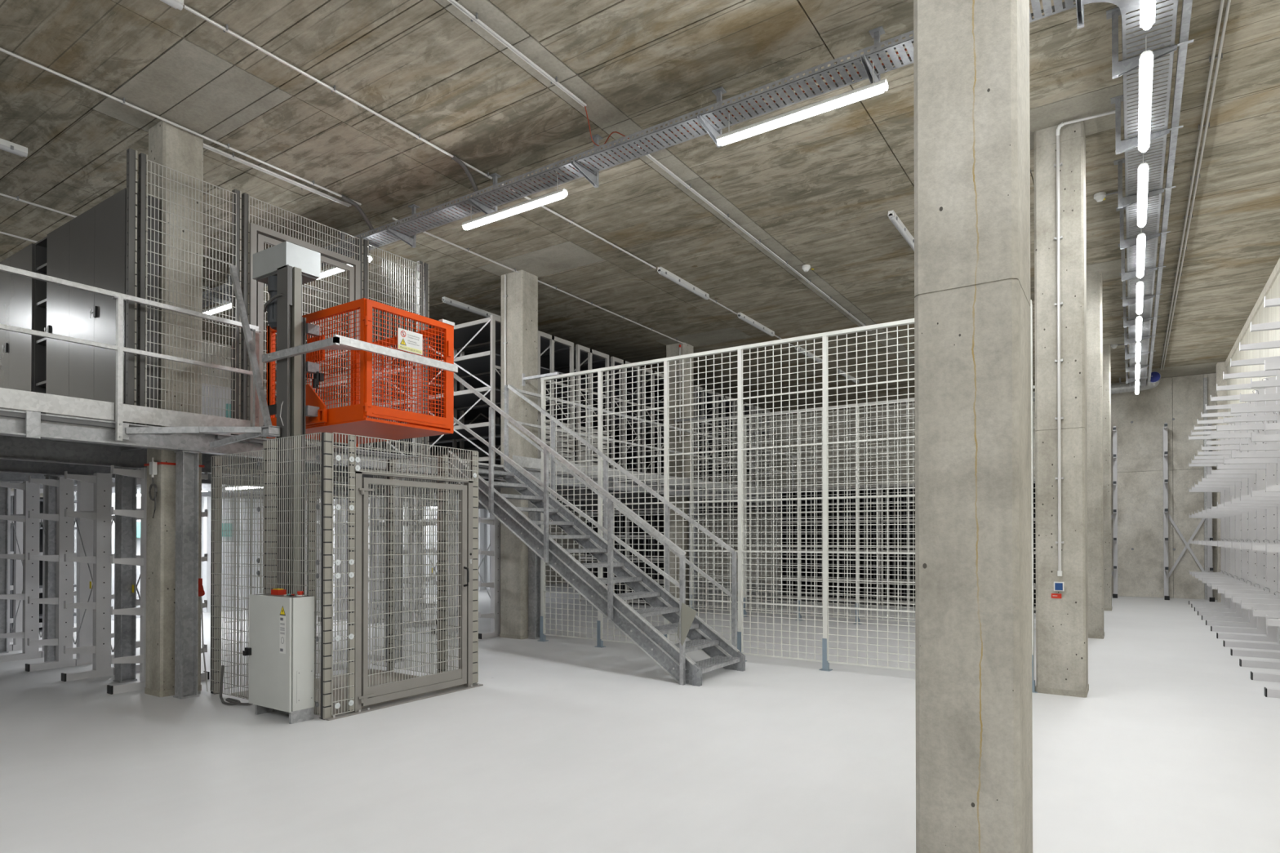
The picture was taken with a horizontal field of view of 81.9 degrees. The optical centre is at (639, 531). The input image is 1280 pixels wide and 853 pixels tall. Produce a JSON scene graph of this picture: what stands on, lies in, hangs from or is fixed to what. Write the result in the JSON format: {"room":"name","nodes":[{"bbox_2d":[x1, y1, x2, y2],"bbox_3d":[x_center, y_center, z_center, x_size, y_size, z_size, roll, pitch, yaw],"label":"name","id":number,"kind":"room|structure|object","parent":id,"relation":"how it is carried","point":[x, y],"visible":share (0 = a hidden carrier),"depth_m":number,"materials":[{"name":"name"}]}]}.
{"room":"warehouse","nodes":[
{"label":"warehouse","id":0,"kind":"room"},
{"bbox_2d":[10,339,590,622],"bbox_3d":[-8.855,-1.123,14.652,0.400,5.470,30.500,0,-1,34],"label":"wall","id":1,"kind":"structure","parent":0,"point":[484,530],"depth_m":15.13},
{"bbox_2d":[136,521,140,537],"bbox_3d":[-9.281,-0.031,13.557,0.100,0.290,0.220,0,-1,34],"label":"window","id":2,"kind":"structure","parent":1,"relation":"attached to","point":[138,524],"depth_m":13.55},
{"bbox_2d":[0,0,1279,420],"bbox_3d":[-1.512,-3.990,9.823,17.800,0.250,31.000,0,-1,34],"label":"ceiling","id":3,"kind":"structure","parent":0,"point":[819,191],"depth_m":7.56,"materials":[{"name":"concrete"}]},
{"bbox_2d":[0,137,27,157],"bbox_3d":[-6.615,-3.837,6.859,0.081,0.095,1.460,0,-1,34],"label":"tube light","id":4,"kind":"object","parent":3,"relation":"attached to","point":[6,145],"visible":1,"depth_m":7.36,"materials":[{"name":"white plastic"}]},
{"bbox_2d":[0,231,265,304],"bbox_3d":[-8.071,-3.845,9.637,0.049,0.042,7.000,0,-1,34],"label":"conduit","id":5,"kind":"object","parent":3,"relation":"attached to","point":[3,233],"visible":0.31,"depth_m":9.63,"materials":[{"name":"metal"}]},
{"bbox_2d":[0,192,327,293],"bbox_3d":[-6.957,-3.851,8.893,0.049,0.042,7.000,0,-1,34],"label":"conduit","id":6,"kind":"object","parent":3,"relation":"attached to","point":[16,198],"visible":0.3,"depth_m":8.78,"materials":[{"name":"metal"}]},
{"bbox_2d":[160,0,183,10],"bbox_3d":[-3.751,-3.853,4.775,0.081,0.095,1.460,0,-1,34],"label":"tube light","id":7,"kind":"object","parent":3,"relation":"attached to","point":[176,4],"visible":1,"depth_m":5.33,"materials":[{"name":"white plastic"}]},
{"bbox_2d":[203,142,351,207],"bbox_3d":[-3.900,-3.857,8.015,0.107,0.042,1.660,0,-1,34],"label":"conduit","id":8,"kind":"object","parent":3,"relation":"attached to","point":[229,156],"visible":0.87,"depth_m":7.93,"materials":[{"name":"metal"}]},
{"bbox_2d":[0,47,686,345],"bbox_3d":[-3.212,-3.852,8.764,0.049,0.042,14.950,0,-1,34],"label":"conduit","id":9,"kind":"object","parent":3,"relation":"attached to","point":[122,101],"visible":0.94,"depth_m":7.47,"materials":[{"name":"metal"}]},
{"bbox_2d":[340,194,375,232],"bbox_3d":[-3.286,-3.693,8.623,0.058,0.345,0.444,0,-1,40],"label":"cable","id":10,"kind":"object","parent":9,"relation":"hanging from","point":[343,197],"visible":0.88,"depth_m":8.63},
{"bbox_2d":[441,296,501,317],"bbox_3d":[-2.810,-3.792,12.675,0.081,0.095,1.460,0,-1,34],"label":"tube light","id":11,"kind":"object","parent":3,"relation":"attached to","point":[445,300],"visible":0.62,"depth_m":12.46,"materials":[{"name":"white plastic"}]},
{"bbox_2d":[182,4,794,346],"bbox_3d":[-0.094,-3.840,10.270,0.089,0.042,11.680,0,-1,34],"label":"conduit","id":12,"kind":"object","parent":3,"relation":"attached to","point":[224,28],"visible":0.88,"depth_m":6.76,"materials":[{"name":"metal"}]},
{"bbox_2d":[451,154,479,194],"bbox_3d":[-1.814,-3.701,7.700,0.060,0.343,0.348,0,-1,43],"label":"cable","id":13,"kind":"object","parent":12,"relation":"hanging from","point":[455,158],"visible":0.91,"depth_m":7.70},
{"bbox_2d":[202,0,1084,307],"bbox_3d":[-3.212,-3.627,8.925,14.770,0.490,0.420,0,-1,34],"label":"cable tray","id":14,"kind":"object","parent":3,"relation":"hanging from","point":[877,53],"visible":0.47,"depth_m":6.47,"materials":[{"name":"metal"}]},
{"bbox_2d":[202,301,231,315],"bbox_3d":[-6.319,-3.344,10.904,1.400,0.245,0.082,0,-1,34],"label":"tube light","id":15,"kind":"object","parent":14,"relation":"hanging from","point":[227,304],"visible":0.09,"depth_m":10.76,"materials":[{"name":"white plastic"}]},
{"bbox_2d":[316,254,372,279],"bbox_3d":[-3.826,-3.357,9.237,1.400,0.245,0.082,0,-1,34],"label":"tube light","id":16,"kind":"object","parent":14,"relation":"hanging from","point":[338,270],"visible":0.26,"depth_m":9.21,"materials":[{"name":"white plastic"}]},
{"bbox_2d":[462,174,568,230],"bbox_3d":[-1.307,-3.370,7.552,1.400,0.245,0.082,0,-1,34],"label":"tube light","id":17,"kind":"object","parent":14,"relation":"hanging from","point":[561,193],"visible":1,"depth_m":7.49,"materials":[{"name":"white plastic"}]},
{"bbox_2d":[715,62,888,145],"bbox_3d":[1.245,-3.383,5.846,1.400,0.245,0.082,0,-1,34],"label":"tube light","id":18,"kind":"object","parent":14,"relation":"hanging from","point":[877,87],"visible":1,"depth_m":5.78,"materials":[{"name":"white plastic"}]},
{"bbox_2d":[447,0,870,331],"bbox_3d":[0.197,-3.860,7.718,0.064,0.042,15.000,0,-1,34],"label":"conduit","id":19,"kind":"object","parent":3,"relation":"attached to","point":[473,17],"visible":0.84,"depth_m":7.38,"materials":[{"name":"metal"}]},
{"bbox_2d":[584,106,629,146],"bbox_3d":[-0.308,-3.717,6.785,0.406,0.287,0.189,0,0,-5],"label":"cable","id":20,"kind":"object","parent":19,"relation":"hanging from","point":[584,106],"visible":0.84,"depth_m":6.77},
{"bbox_2d":[657,266,709,299],"bbox_3d":[0.691,-3.803,11.345,0.081,0.095,1.460,0,-1,34],"label":"tube light","id":21,"kind":"object","parent":3,"relation":"attached to","point":[660,270],"visible":1,"depth_m":11.24,"materials":[{"name":"white plastic"}]},
{"bbox_2d":[737,312,774,336],"bbox_3d":[2.147,-3.786,13.523,0.081,0.095,1.460,0,-1,34],"label":"tube light","id":22,"kind":"object","parent":3,"relation":"attached to","point":[741,316],"visible":1,"depth_m":13.43,"materials":[{"name":"white plastic"}]},
{"bbox_2d":[801,264,813,271],"bbox_3d":[2.450,-3.820,10.764,0.120,0.075,0.250,0,-1,34],"label":"smoke detector","id":23,"kind":"object","parent":3,"relation":"attached to","point":[806,268],"visible":1,"depth_m":10.68,"materials":[{"name":"white plastic"}]},
{"bbox_2d":[795,345,822,362],"bbox_3d":[3.615,-3.769,15.717,0.081,0.095,1.460,0,-1,34],"label":"tube light","id":24,"kind":"object","parent":3,"relation":"attached to","point":[809,354],"visible":0.71,"depth_m":15.65,"materials":[{"name":"white plastic"}]},
{"bbox_2d":[837,368,859,383],"bbox_3d":[5.060,-3.752,17.878,0.081,0.095,1.460,0,-1,34],"label":"tube light","id":25,"kind":"object","parent":3,"relation":"attached to","point":[849,376],"visible":0.74,"depth_m":17.78,"materials":[{"name":"white plastic"}]},
{"bbox_2d":[887,209,914,251],"bbox_3d":[3.431,-3.817,9.488,0.081,0.095,1.460,0,-1,34],"label":"tube light","id":26,"kind":"object","parent":3,"relation":"attached to","point":[893,217],"visible":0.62,"depth_m":9.24,"materials":[{"name":"white plastic"}]},
{"bbox_2d":[1033,371,1160,400],"bbox_3d":[10.723,-3.607,18.447,3.752,0.382,1.223,0,-1,34],"label":"ventilation duct","id":27,"kind":"object","parent":3,"relation":"attached to","point":[1120,388],"visible":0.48,"depth_m":18.03,"materials":[{"name":"metal"}]},
{"bbox_2d":[1093,191,1118,201],"bbox_3d":[5.332,-3.838,8.471,0.220,0.075,0.270,0,0,-6],"label":"smoke detector","id":28,"kind":"object","parent":3,"relation":"attached to","point":[1099,197],"visible":0.93,"depth_m":8.43,"materials":[{"name":"white plastic"}]},
{"bbox_2d":[1082,0,1193,386],"bbox_3d":[6.817,-3.617,10.146,0.665,0.490,17.400,0,-1,34],"label":"cable tray","id":29,"kind":"object","parent":3,"relation":"hanging from","point":[1126,66],"visible":0.88,"depth_m":6.61,"materials":[{"name":"metal"}]},
{"bbox_2d":[1134,380,1139,394],"bbox_3d":[11.121,-3.301,16.491,0.082,0.245,1.460,0,-1,34],"label":"tube light","id":30,"kind":"object","parent":29,"relation":"hanging from","point":[1137,382],"visible":0.91,"depth_m":16.30,"materials":[{"name":"white plastic"}]},
{"bbox_2d":[1134,363,1140,380],"bbox_3d":[10.084,-3.313,14.941,0.082,0.245,1.460,0,-1,34],"label":"tube light","id":31,"kind":"object","parent":29,"relation":"hanging from","point":[1137,365],"visible":0.95,"depth_m":14.74,"materials":[{"name":"white plastic"}]},
{"bbox_2d":[1135,364,1139,380],"bbox_3d":[10.084,-3.225,14.940,0.070,0.070,1.460,0,-1,34],"label":"diffuser","id":32,"kind":"object","parent":31,"relation":"attached to","point":[1137,366],"depth_m":14.79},
{"bbox_2d":[1135,342,1141,363],"bbox_3d":[9.051,-3.325,13.396,0.082,0.245,1.460,0,-1,34],"label":"tube light","id":33,"kind":"object","parent":29,"relation":"hanging from","point":[1138,345],"visible":0.93,"depth_m":13.19,"materials":[{"name":"white plastic"}]},
{"bbox_2d":[1135,314,1142,342],"bbox_3d":[8.036,-3.336,11.879,0.082,0.245,1.460,0,-1,34],"label":"tube light","id":34,"kind":"object","parent":29,"relation":"hanging from","point":[1139,318],"visible":0.95,"depth_m":11.71,"materials":[{"name":"white plastic"}]},
{"bbox_2d":[1136,278,1143,314],"bbox_3d":[7.016,-3.348,10.352,0.082,0.245,1.460,0,-1,34],"label":"tube light","id":35,"kind":"object","parent":29,"relation":"hanging from","point":[1140,285],"visible":0.92,"depth_m":10.16,"materials":[{"name":"white plastic"}]},
{"bbox_2d":[1136,232,1146,278],"bbox_3d":[5.989,-3.360,8.817,0.082,0.245,1.460,0,-1,34],"label":"tube light","id":36,"kind":"object","parent":29,"relation":"hanging from","point":[1140,254],"visible":0.95,"depth_m":8.67,"materials":[{"name":"white plastic"}]},
{"bbox_2d":[1137,152,1148,227],"bbox_3d":[4.960,-3.372,7.278,0.082,0.245,1.460,0,-1,34],"label":"tube light","id":37,"kind":"object","parent":29,"relation":"hanging from","point":[1143,168],"visible":0.95,"depth_m":7.12,"materials":[{"name":"white plastic"}]},
{"bbox_2d":[1137,35,1153,152],"bbox_3d":[3.930,-3.384,5.738,0.082,0.245,1.460,0,-1,34],"label":"tube light","id":38,"kind":"object","parent":29,"relation":"hanging from","point":[1146,58],"visible":1,"depth_m":5.56,"materials":[{"name":"white plastic"}]},
{"bbox_2d":[1139,0,1155,30],"bbox_3d":[2.906,-3.395,4.206,0.082,0.245,1.460,0,-1,34],"label":"tube light","id":39,"kind":"object","parent":29,"relation":"hanging from","point":[1147,7],"visible":1,"depth_m":4.67,"materials":[{"name":"white plastic"}]},
{"bbox_2d":[1160,0,1231,369],"bbox_3d":[7.027,-3.846,9.496,0.086,0.042,18.550,0,-1,34],"label":"conduit","id":40,"kind":"object","parent":3,"relation":"attached to","point":[1222,2],"visible":1,"depth_m":7.26,"materials":[{"name":"metal"}]},
{"bbox_2d":[0,580,1279,852],"bbox_3d":[-1.512,1.675,9.780,17.800,0.200,31.000,0,-1,34],"label":"floor","id":41,"kind":"structure","parent":0,"point":[565,744],"depth_m":5.14,"materials":[{"name":"concrete"}]},
{"bbox_2d":[9,495,13,632],"bbox_3d":[-10.255,0.496,11.196,0.900,2.180,0.900,0,-1,34],"label":"shelf","id":42,"kind":"object","parent":41,"relation":"on","point":[11,496],"visible":0.13,"depth_m":11.31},
{"bbox_2d":[12,496,76,632],"bbox_3d":[-9.743,0.502,11.961,0.900,2.180,0.900,0,-1,34],"label":"shelf","id":43,"kind":"object","parent":41,"relation":"on","point":[41,534],"visible":0.08,"depth_m":11.98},
{"bbox_2d":[0,465,209,694],"bbox_3d":[-7.004,0.458,8.889,5.326,2.221,0.898,0,-1,34],"label":"rack","id":44,"kind":"object","parent":41,"relation":"on","point":[95,516],"visible":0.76,"depth_m":8.48,"materials":[{"name":"white metal"}]},
{"bbox_2d":[144,120,203,697],"bbox_3d":[-4.523,-1.165,7.169,0.342,5.440,0.377,0,-1,34],"label":"concrete column","id":45,"kind":"structure","parent":41,"relation":"on","point":[171,146],"depth_m":7.01,"materials":[{"name":"concrete"}]},
{"bbox_2d":[148,457,157,518],"bbox_3d":[-4.588,-0.410,6.949,0.141,0.573,0.038,0,-1,34],"label":"coiled cable","id":46,"kind":"object","parent":45,"relation":"attached to","point":[153,465],"visible":1,"depth_m":6.93,"materials":[{"name":"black plastic"}]},
{"bbox_2d":[143,462,204,467],"bbox_3d":[-4.523,-0.640,7.164,0.352,0.020,0.387,0,-1,34],"label":"strap","id":47,"kind":"object","parent":45,"relation":"attached to","point":[158,463],"visible":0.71,"depth_m":6.98,"materials":[{"name":"plastic"}]},
{"bbox_2d":[198,577,208,691],"bbox_3d":[-4.224,0.416,7.090,0.241,2.223,0.083,0,-1,34],"label":"cable","id":48,"kind":"object","parent":45,"relation":"attached to","point":[201,591],"visible":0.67,"depth_m":7.08,"materials":[{"name":"plastic"}]},
{"bbox_2d":[219,665,252,705],"bbox_3d":[-3.606,1.400,6.588,0.864,0.300,0.128,0,-1,39],"label":"cable","id":49,"kind":"object","parent":41,"relation":"on","point":[232,701],"visible":0.78,"depth_m":6.67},
{"bbox_2d":[242,588,314,724],"bbox_3d":[-3.018,1.015,6.153,0.649,1.064,0.246,0,-1,34],"label":"electrical cabinet","id":50,"kind":"object","parent":41,"relation":"on","point":[280,651],"visible":1,"depth_m":6.03,"materials":[{"name":"white metal"}]},
{"bbox_2d":[271,588,286,595],"bbox_3d":[-3.055,0.508,6.231,0.110,0.049,0.070,0,-1,34],"label":"switch","id":51,"kind":"object","parent":50,"relation":"attached to","point":[274,591],"depth_m":6.21,"materials":[{"name":"red plastic"}]},
{"bbox_2d":[209,431,483,720],"bbox_3d":[-2.848,0.372,7.258,1.957,2.368,1.805,0,-1,34],"label":"cage","id":52,"kind":"object","parent":41,"relation":"on","point":[362,690],"visible":0.89,"depth_m":6.74,"materials":[{"name":"metal"}]},
{"bbox_2d":[122,240,320,595],"bbox_3d":[-3.772,-0.546,6.632,1.180,4.170,1.245,0,-1,34],"label":"mast","id":53,"kind":"object","parent":52,"relation":"on","point":[286,266],"visible":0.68,"depth_m":6.64,"materials":[{"name":"metal"}]},
{"bbox_2d":[266,297,454,448],"bbox_3d":[-2.796,-1.504,7.300,1.612,1.140,1.089,0,-1,34],"label":"cage","id":54,"kind":"object","parent":53,"relation":"attached to","point":[353,420],"visible":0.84,"depth_m":6.93,"materials":[{"name":"metal"}]},
{"bbox_2d":[312,371,324,388],"bbox_3d":[-2.976,-1.398,6.804,0.100,0.140,0.065,0,-1,34],"label":"switch","id":55,"kind":"object","parent":54,"relation":"attached to","point":[318,377],"depth_m":6.79,"materials":[{"name":"black plastic"}]},
{"bbox_2d":[262,334,457,373],"bbox_3d":[-2.600,-1.573,6.910,1.110,0.083,1.333,0,-1,34],"label":"bar","id":56,"kind":"object","parent":54,"relation":"attached to","point":[337,342],"visible":1,"depth_m":6.42,"materials":[{"name":"metal"}]},
{"bbox_2d":[397,327,422,355],"bbox_3d":[-2.136,-1.767,6.858,0.006,0.196,0.280,0,-1,34],"label":"sign","id":57,"kind":"object","parent":54,"relation":"attached to","point":[407,340],"visible":1,"depth_m":6.86,"materials":[{"name":"white plastic"}]},
{"bbox_2d":[0,387,784,699],"bbox_3d":[-5.413,0.261,12.219,7.975,2.665,30.100,0,-1,34],"label":"platform","id":58,"kind":"object","parent":41,"relation":"on","point":[36,445],"visible":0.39,"depth_m":7.64,"materials":[{"name":"metal"}]},
{"bbox_2d":[0,243,35,411],"bbox_3d":[-6.963,-2.026,8.376,1.130,2.180,0.302,0,-1,34],"label":"tall cabinet","id":59,"kind":"object","parent":58,"relation":"on","point":[16,291],"visible":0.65,"depth_m":8.19,"materials":[{"name":"grey metal"}]},
{"bbox_2d":[34,235,47,413],"bbox_3d":[-6.307,-2.029,7.962,0.400,2.180,0.260,0,-1,34],"label":"tall cabinet","id":60,"kind":"object","parent":58,"relation":"on","point":[41,246],"visible":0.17,"depth_m":7.98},
{"bbox_2d":[44,187,159,426],"bbox_3d":[-5.378,-2.034,7.316,1.856,2.180,0.302,0,-1,34],"label":"tall cabinet","id":61,"kind":"object","parent":58,"relation":"on","point":[89,249],"visible":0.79,"depth_m":7.08,"materials":[{"name":"grey metal"}]},
{"bbox_2d":[0,264,261,440],"bbox_3d":[-7.023,-1.452,2.620,0.063,1.275,11.530,0,-1,34],"label":"guard rail","id":62,"kind":"object","parent":58,"relation":"attached to","point":[120,298],"visible":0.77,"depth_m":6.37,"materials":[{"name":"metal"}]},
{"bbox_2d":[133,181,137,424],"bbox_3d":[-4.620,-2.068,6.708,0.080,2.240,0.050,0,-1,34],"label":"strip","id":63,"kind":"object","parent":58,"relation":"on","point":[137,181],"visible":0.07,"depth_m":6.70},
{"bbox_2d":[201,383,231,435],"bbox_3d":[-8.373,-1.864,14.425,0.460,1.950,0.850,0,-1,34],"label":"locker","id":64,"kind":"object","parent":58,"relation":"on","point":[203,386],"visible":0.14,"depth_m":14.34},
{"bbox_2d":[225,484,262,489],"bbox_3d":[-5.975,-0.690,11.219,1.200,0.082,0.082,0,-1,34],"label":"tube light","id":65,"kind":"object","parent":58,"relation":"attached to","point":[225,485],"visible":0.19,"depth_m":11.33,"materials":[{"name":"white plastic"}]},
{"bbox_2d":[225,486,262,489],"bbox_3d":[-5.975,-0.684,11.219,1.200,0.070,0.070,0,-1,34],"label":"diffuser","id":66,"kind":"object","parent":65,"relation":"attached to","point":[225,486],"depth_m":11.28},
{"bbox_2d":[124,147,429,456],"bbox_3d":[-3.633,-2.176,7.978,0.090,2.475,3.368,0,-1,34],"label":"enclosure","id":67,"kind":"structure","parent":58,"relation":"on","point":[251,242],"depth_m":7.39,"materials":[{"name":"grey metal"}]},
{"bbox_2d":[262,314,501,465],"bbox_3d":[-4.862,-2.053,13.267,7.015,2.310,0.914,0,-1,34],"label":"storage shelf","id":68,"kind":"object","parent":58,"relation":"on","point":[488,330],"visible":0.2,"depth_m":11.86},
{"bbox_2d":[368,330,573,472],"bbox_3d":[-3.336,-2.052,13.473,4.723,2.310,0.910,0,-1,34],"label":"storage shelf","id":69,"kind":"object","parent":58,"relation":"on","point":[547,343],"visible":0.34,"depth_m":12.61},
{"bbox_2d":[457,344,608,477],"bbox_3d":[-2.769,-2.045,14.321,4.723,2.310,0.910,0,-1,34],"label":"storage shelf","id":70,"kind":"object","parent":58,"relation":"on","point":[582,354],"visible":0.23,"depth_m":13.12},
{"bbox_2d":[540,356,639,479],"bbox_3d":[-2.205,-2.038,15.171,4.715,2.310,0.910,0,-1,34],"label":"storage shelf","id":71,"kind":"object","parent":58,"relation":"on","point":[613,361],"visible":0.17,"depth_m":13.99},
{"bbox_2d":[560,367,663,483],"bbox_3d":[-1.639,-2.032,16.019,4.715,2.310,0.910,0,-1,34],"label":"storage shelf","id":72,"kind":"object","parent":58,"relation":"on","point":[647,371],"visible":0.14,"depth_m":14.81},
{"bbox_2d":[603,380,663,484],"bbox_3d":[-1.072,-2.026,16.867,4.715,2.310,0.910,0,-1,34],"label":"storage shelf","id":73,"kind":"object","parent":58,"relation":"on","point":[648,388],"visible":0.02,"depth_m":16.11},
{"bbox_2d":[608,386,715,489],"bbox_3d":[-0.505,-2.019,17.715,4.715,2.310,0.910,0,-1,34],"label":"storage shelf","id":74,"kind":"object","parent":58,"relation":"on","point":[709,393],"visible":0.21,"depth_m":16.66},
{"bbox_2d":[515,388,821,499],"bbox_3d":[1.645,-1.355,15.584,0.063,1.270,12.280,0,-1,34],"label":"guard rail","id":75,"kind":"object","parent":58,"relation":"attached to","point":[588,408],"visible":0.5,"depth_m":13.36,"materials":[{"name":"metal"}]},
{"bbox_2d":[630,392,735,492],"bbox_3d":[0.062,-2.013,18.563,4.715,2.310,0.910,0,-1,34],"label":"storage shelf","id":76,"kind":"object","parent":58,"relation":"on","point":[717,397],"visible":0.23,"depth_m":17.48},
{"bbox_2d":[650,400,753,492],"bbox_3d":[0.629,-2.006,19.410,4.715,2.310,0.910,0,-1,34],"label":"storage shelf","id":77,"kind":"object","parent":58,"relation":"on","point":[745,406],"visible":0.16,"depth_m":18.43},
{"bbox_2d":[696,405,769,496],"bbox_3d":[1.196,-2.000,20.258,4.715,2.310,0.910,0,-1,34],"label":"storage shelf","id":78,"kind":"object","parent":58,"relation":"on","point":[755,407],"visible":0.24,"depth_m":19.18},
{"bbox_2d":[305,489,500,639],"bbox_3d":[-4.204,0.487,12.635,5.096,2.221,0.898,0,-1,34],"label":"rack","id":79,"kind":"object","parent":41,"relation":"on","point":[495,553],"visible":0.27,"depth_m":12.20,"materials":[{"name":"white metal"}]},
{"bbox_2d":[499,270,537,639],"bbox_3d":[-1.820,-1.135,11.108,0.457,5.440,0.382,0,-1,34],"label":"concrete column","id":80,"kind":"structure","parent":41,"relation":"on","point":[522,288],"depth_m":10.94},
{"bbox_2d":[502,274,507,444],"bbox_3d":[-2.010,-2.426,11.005,0.068,2.820,0.034,0,-1,34],"label":"conduit","id":81,"kind":"object","parent":80,"relation":"attached to","point":[505,295],"visible":0.66,"depth_m":10.99,"materials":[{"name":"metal"}]},
{"bbox_2d":[448,373,745,686],"bbox_3d":[-0.735,-0.267,9.022,3.993,3.672,1.274,0,-1,34],"label":"stair","id":82,"kind":"structure","parent":41,"relation":"on","point":[671,657],"depth_m":8.61,"materials":[{"name":"metal"}]},
{"bbox_2d":[676,602,697,646],"bbox_3d":[0.456,0.937,7.473,0.243,0.440,0.077,0,-1,39],"label":"metal sheet","id":83,"kind":"object","parent":82,"relation":"attached to","point":[688,614],"visible":1,"depth_m":7.45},
{"bbox_2d":[578,510,638,603],"bbox_3d":[-0.728,0.576,17.024,1.360,2.110,0.500,0,-1,34],"label":"storage shelf","id":84,"kind":"object","parent":41,"relation":"on","point":[594,513],"visible":0.15,"depth_m":16.82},
{"bbox_2d":[626,510,663,604],"bbox_3d":[0.419,0.570,16.257,1.360,2.110,0.500,0,-1,34],"label":"storage shelf","id":85,"kind":"object","parent":41,"relation":"on","point":[648,513],"visible":0.23,"depth_m":16.23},
{"bbox_2d":[666,342,693,606],"bbox_3d":[0.821,-1.104,15.152,0.442,5.440,0.422,0,-1,34],"label":"concrete column","id":86,"kind":"structure","parent":41,"relation":"on","point":[672,350],"depth_m":14.98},
{"bbox_2d":[679,344,680,443],"bbox_3d":[0.808,-2.781,14.903,0.042,1.990,0.044,0,-1,34],"label":"conduit","id":87,"kind":"object","parent":86,"relation":"attached to","point":[679,344],"visible":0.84,"depth_m":14.89,"materials":[{"name":"grey plastic"}]},
{"bbox_2d":[522,299,1037,693],"bbox_3d":[1.073,-0.386,9.011,6.690,3.910,0.100,0,-1,34],"label":"mesh fence","id":88,"kind":"object","parent":41,"relation":"on","point":[554,375],"visible":0.66,"depth_m":8.84,"materials":[{"name":"metal"}]},
{"bbox_2d":[775,487,834,599],"bbox_3d":[3.916,0.290,17.530,1.220,2.690,0.600,0,-1,34],"label":"storage shelf","id":89,"kind":"object","parent":41,"relation":"on","point":[810,568],"visible":0.44,"depth_m":17.41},
{"bbox_2d":[674,385,1035,630],"bbox_3d":[3.567,-0.356,12.884,6.850,3.910,0.100,0,-1,34],"label":"mesh fence","id":90,"kind":"object","parent":41,"relation":"on","point":[700,419],"visible":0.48,"depth_m":13.29,"materials":[{"name":"metal"}]},
{"bbox_2d":[828,483,887,605],"bbox_3d":[4.947,0.284,16.840,1.220,2.690,0.600,0,-1,34],"label":"storage shelf","id":91,"kind":"object","parent":41,"relation":"on","point":[873,514],"visible":0.56,"depth_m":16.70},
{"bbox_2d":[880,483,915,605],"bbox_3d":[5.977,0.279,16.151,1.220,2.690,0.600,0,-1,34],"label":"storage shelf","id":92,"kind":"object","parent":41,"relation":"on","point":[904,505],"visible":0.29,"depth_m":16.15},
{"bbox_2d":[913,0,1032,852],"bbox_3d":[1.406,-1.196,3.108,0.395,5.440,0.467,0,-1,34],"label":"concrete column","id":93,"kind":"structure","parent":41,"relation":"on","point":[972,315],"depth_m":2.91,"materials":[{"name":"concrete"}]},
{"bbox_2d":[1033,478,1035,609],"bbox_3d":[8.039,0.269,14.773,1.220,2.690,0.600,0,-1,34],"label":"storage shelf","id":94,"kind":"object","parent":41,"relation":"on","point":[1034,535],"visible":0.05,"depth_m":14.73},
{"bbox_2d":[1033,120,1088,697],"bbox_3d":[4.119,-1.165,7.210,0.425,5.440,0.462,0,-1,34],"label":"concrete column","id":95,"kind":"structure","parent":41,"relation":"on","point":[1061,624],"depth_m":7.02,"materials":[{"name":"concrete"}]},
{"bbox_2d":[1053,582,1064,591],"bbox_3d":[3.976,0.521,6.995,0.085,0.085,0.044,0,-1,34],"label":"wall switch","id":96,"kind":"object","parent":95,"relation":"attached to","point":[1058,586],"visible":1,"depth_m":6.97,"materials":[{"name":"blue plastic"}]},
{"bbox_2d":[1053,110,1115,576],"bbox_3d":[4.157,-1.723,6.869,0.513,4.291,0.084,0,-1,34],"label":"conduit","id":97,"kind":"object","parent":95,"relation":"attached to","point":[1058,164],"visible":0.99,"depth_m":7.00,"materials":[{"name":"white plastic"}]},
{"bbox_2d":[1086,271,1104,639],"bbox_3d":[6.781,-1.134,11.191,0.425,5.440,0.462,0,-1,34],"label":"concrete column","id":98,"kind":"structure","parent":41,"relation":"on","point":[1094,280],"depth_m":10.94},
{"bbox_2d":[1102,344,1111,610],"bbox_3d":[9.539,-1.102,15.314,0.425,5.440,0.462,0,-1,34],"label":"concrete column","id":99,"kind":"structure","parent":41,"relation":"on","point":[1106,348],"depth_m":15.05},
{"bbox_2d":[1111,422,1214,601],"bbox_3d":[12.297,-0.485,18.174,2.894,4.250,0.669,0,-1,34],"label":"rack","id":100,"kind":"object","parent":41,"relation":"on","point":[1209,495],"visible":0.74,"depth_m":17.99,"materials":[{"name":"grey metal"}]},
{"bbox_2d":[1188,295,1279,698],"bbox_3d":[9.096,-0.315,11.103,0.727,3.800,12.534,0,-1,34],"label":"rack","id":101,"kind":"object","parent":41,"relation":"on","point":[1247,481],"visible":1,"depth_m":10.85,"materials":[{"name":"white metal"}]},
{"bbox_2d":[697,373,1217,599],"bbox_3d":[6.862,-1.062,22.503,17.200,5.470,0.374,0,-1,34],"label":"wall","id":102,"kind":"structure","parent":0,"point":[1139,420],"depth_m":18.54,"materials":[{"name":"concrete"}]},
{"bbox_2d":[1203,377,1207,599],"bbox_3d":[13.616,-1.034,17.736,0.070,5.340,0.050,0,-1,34],"label":"channel","id":103,"kind":"object","parent":102,"relation":"attached to","point":[1205,380],"visible":0.57,"depth_m":17.72,"materials":[{"name":"metal"}]},
{"bbox_2d":[1226,272,1279,424],"bbox_3d":[5.636,-1.197,4.962,0.335,5.470,30.500,0,-1,34],"label":"wall","id":104,"kind":"structure","parent":0,"point":[1268,314],"depth_m":12.40,"materials":[{"name":"paint"}]},
{"bbox_2d":[1216,361,1226,602],"bbox_3d":[13.192,-1.092,16.679,0.200,5.440,0.320,0,-1,34],"label":"trim","id":105,"kind":"structure","parent":104,"relation":"attached to","point":[1220,366],"depth_m":16.59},
{"bbox_2d":[1225,257,1279,367],"bbox_3d":[6.472,-3.820,6.529,0.065,0.140,24.000,0,-1,34],"label":"trim","id":106,"kind":"structure","parent":104,"relation":"attached to","point":[1276,271],"depth_m":12.40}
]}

